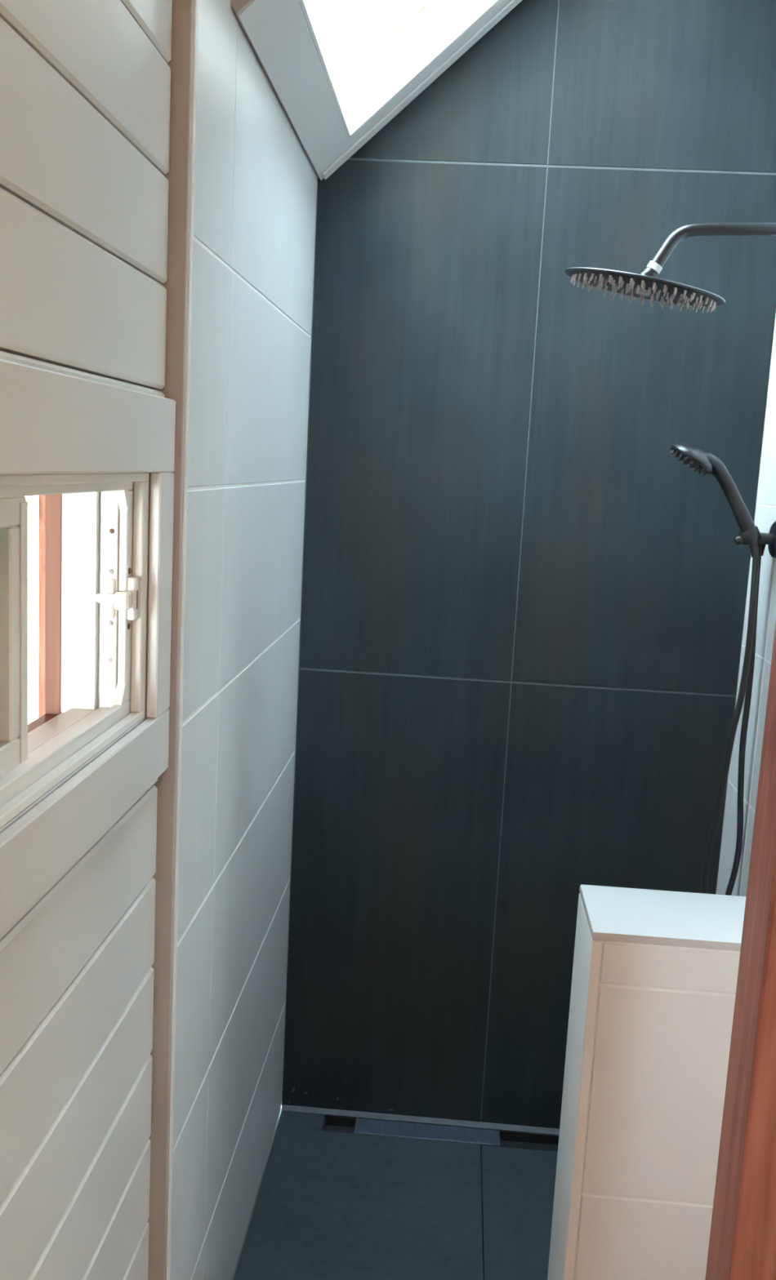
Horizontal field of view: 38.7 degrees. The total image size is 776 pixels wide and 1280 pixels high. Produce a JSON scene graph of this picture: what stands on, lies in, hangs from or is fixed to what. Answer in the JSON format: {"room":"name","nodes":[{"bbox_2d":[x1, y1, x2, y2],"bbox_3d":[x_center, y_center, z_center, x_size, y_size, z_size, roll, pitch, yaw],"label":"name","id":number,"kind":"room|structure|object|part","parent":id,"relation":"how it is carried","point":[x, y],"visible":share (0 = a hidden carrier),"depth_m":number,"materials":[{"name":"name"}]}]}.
{"room":"bathroom","nodes":[
{"label":"bathroom","id":0,"kind":"room"},
{"bbox_2d":[0,0,317,1279],"bbox_3d":[-0.413,0.356,0.922,0.129,2.352,3.700,4,9,3],"label":"wall","id":1,"kind":"structure","parent":0,"point":[158,191],"depth_m":1.56,"materials":[{"name":"white tile"}]},
{"bbox_2d":[0,472,151,834],"bbox_3d":[-0.403,-0.008,1.129,0.124,0.468,0.820,4,9,3],"label":"window","id":2,"kind":"structure","parent":1,"relation":"in","point":[97,525],"depth_m":1.41,"materials":[{"name":"white plastic"}]},
{"bbox_3d":[-0.392,0.013,0.981,0.026,0.275,0.303,4,9,3],"label":"sliding sash","id":3,"kind":"part","parent":2,"relation":"part of","materials":[{"name":"white plastic"}]},
{"bbox_3d":[-0.368,-0.006,1.119,0.002,0.266,0.016,4,9,3],"label":"pull rail","id":4,"kind":"part","parent":2,"relation":"part of","materials":[{"name":"white plastic"}]},
{"bbox_3d":[-0.454,-0.011,1.132,0.022,0.468,0.820,4,9,3],"label":"casing","id":5,"kind":"part","parent":2,"relation":"part of","materials":[{"name":"brown wood"}]},
{"bbox_2d":[0,359,175,936],"bbox_3d":[-0.333,-0.007,1.118,0.014,0.511,0.829,4,9,3],"label":"trim","id":6,"kind":"structure","parent":1,"relation":"attached to","point":[51,422],"depth_m":1.20,"materials":[{"name":"white wood"}]},
{"bbox_3d":[-0.307,0.256,1.598,0.011,2.350,0.014,4,9,3],"label":"edge trim","id":7,"kind":"part","parent":1,"relation":"part of","materials":[{"name":"white tile"}]},
{"bbox_2d":[230,0,521,180],"bbox_3d":[0.562,-1.619,0.598,2.694,2.519,4.600,4,9,3],"label":"frame","id":8,"kind":"structure","parent":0,"point":[277,32],"depth_m":2.11,"materials":[{"name":"white paint"}]},
{"bbox_2d":[299,0,498,138],"bbox_3d":[0.184,-1.398,2.014,0.776,0.734,0.796,4,9,3],"label":"window","id":9,"kind":"structure","parent":8,"relation":"attached to","point":[421,30],"depth_m":2.40,"materials":[{"name":"glass"}]},
{"bbox_3d":[0.165,-1.422,2.012,0.736,0.687,0.796,4,9,3],"label":"frame","id":10,"kind":"part","parent":9,"relation":"part of","materials":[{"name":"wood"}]},
{"bbox_2d":[231,1104,559,1279],"bbox_3d":[0.561,1.630,1.076,2.050,0.130,3.750,4,9,3],"label":"floor","id":11,"kind":"structure","parent":0,"point":[327,1205],"depth_m":2.56,"materials":[{"name":"grey tile"}]},
{"bbox_2d":[321,1115,558,1153],"bbox_3d":[0.304,1.296,2.846,0.948,0.030,0.068,4,9,3],"label":"linear drain","id":12,"kind":"object","parent":11,"relation":"on","point":[331,1123],"visible":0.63,"depth_m":2.87,"materials":[{"name":"black metal"}]},
{"bbox_2d":[704,619,775,1279],"bbox_3d":[0.516,0.021,1.211,0.162,3.014,0.100,4,9,3],"label":"door frame","id":13,"kind":"structure","parent":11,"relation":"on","point":[742,1239],"depth_m":1.26,"materials":[{"name":"red wood"}]},
{"bbox_2d":[280,0,775,1128],"bbox_3d":[0.803,-0.820,2.602,2.150,4.272,0.140,4,9,3],"label":"wall","id":14,"kind":"structure","parent":0,"point":[522,615],"depth_m":2.65,"materials":[{"name":"black tile"}]},
{"bbox_2d":[546,884,745,1279],"bbox_3d":[0.504,0.935,1.747,0.464,1.047,0.187,4,9,3],"label":"wall","id":15,"kind":"structure","parent":0,"point":[654,975],"depth_m":1.63,"materials":[{"name":"white tile"}]},
{"bbox_3d":[0.278,0.928,1.762,0.010,1.032,0.186,4,9,3],"label":"panel","id":16,"kind":"part","parent":15,"relation":"part of","materials":[{"name":"white tile"}]},
{"bbox_2d":[715,314,775,896],"bbox_3d":[0.882,-0.274,2.024,0.110,3.384,1.155,4,9,3],"label":"wall","id":17,"kind":"structure","parent":0,"point":[765,507],"depth_m":2.52,"materials":[{"name":"white tile"}]},
{"bbox_2d":[564,222,775,312],"bbox_3d":[0.593,-0.707,2.056,0.523,0.187,0.302,4,9,3],"label":"shower","id":18,"kind":"object","parent":17,"relation":"attached to","point":[645,285],"visible":1,"depth_m":2.04,"materials":[{"name":"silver metal"}]},
{"bbox_3d":[0.478,-0.658,2.072,0.286,0.052,0.290,4,9,3],"label":"plate","id":19,"kind":"part","parent":18,"relation":"part of","materials":[{"name":"black metal"}]},
{"bbox_3d":[0.672,-0.727,2.047,0.363,0.091,0.023,4,9,3],"label":"arm","id":20,"kind":"part","parent":18,"relation":"part of","materials":[{"name":"silver metal"}]},
{"bbox_2d":[733,520,775,557],"bbox_3d":[0.799,-0.221,2.401,0.094,0.080,0.080,4,9,3],"label":"bracket","id":21,"kind":"object","parent":17,"relation":"attached to","point":[753,535],"visible":0.87,"depth_m":2.39,"materials":[{"name":"black metal"}]},
{"bbox_2d":[669,442,759,557],"bbox_3d":[0.709,-0.303,2.395,0.212,0.239,0.106,4,9,3],"label":"shower","id":22,"kind":"object","parent":21,"relation":"attached to","point":[705,462],"visible":0.98,"depth_m":2.38,"materials":[{"name":"black metal"}]},
{"bbox_3d":[0.733,-0.300,2.393,0.159,0.208,0.068,4,9,3],"label":"handle","id":23,"kind":"part","parent":22,"relation":"part of","materials":[{"name":"black metal"}]},
{"bbox_2d":[701,555,760,895],"bbox_3d":[0.775,0.235,2.463,0.108,0.852,0.042,-4,11,-37],"label":"shower hose","id":24,"kind":"object","parent":22,"relation":"attached to","point":[746,677],"visible":0.82,"depth_m":2.46,"materials":[{"name":"black rubber"}]},
{"bbox_3d":[0.762,-0.218,2.404,0.020,0.024,0.022,4,9,3],"label":"knob","id":25,"kind":"part","parent":21,"relation":"part of","materials":[{"name":"black metal"}]},
{"bbox_3d":[0.820,-0.220,2.400,0.037,0.025,0.025,4,9,3],"label":"arm","id":26,"kind":"part","parent":21,"relation":"part of","materials":[{"name":"black metal"}]},
{"bbox_3d":[0.839,-0.218,2.398,0.014,0.080,0.080,4,9,3],"label":"wall plate","id":27,"kind":"part","parent":21,"relation":"part of","materials":[{"name":"black metal"}]},
{"label":"outside","id":28,"kind":"structure","parent":0,"visible":0},
{"bbox_2d":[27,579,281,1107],"bbox_3d":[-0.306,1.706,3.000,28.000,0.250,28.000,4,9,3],"label":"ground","id":29,"kind":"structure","parent":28,"point":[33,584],"depth_m":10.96,"materials":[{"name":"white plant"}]},
{"bbox_2d":[26,498,35,621],"bbox_3d":[-2.603,-0.256,6.321,1.345,2.374,1.398,7,10,22],"label":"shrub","id":30,"kind":"object","parent":29,"relation":"on","point":[31,504],"visible":0.13,"depth_m":6.37,"materials":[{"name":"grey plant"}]},
{"bbox_2d":[38,495,45,718],"bbox_3d":[-1.561,0.138,5.133,0.090,2.049,0.090,4,9,3],"label":"timber post","id":31,"kind":"object","parent":29,"relation":"on","point":[42,523],"visible":0.04,"depth_m":5.04,"materials":[{"name":"brown wood"}]}
]}

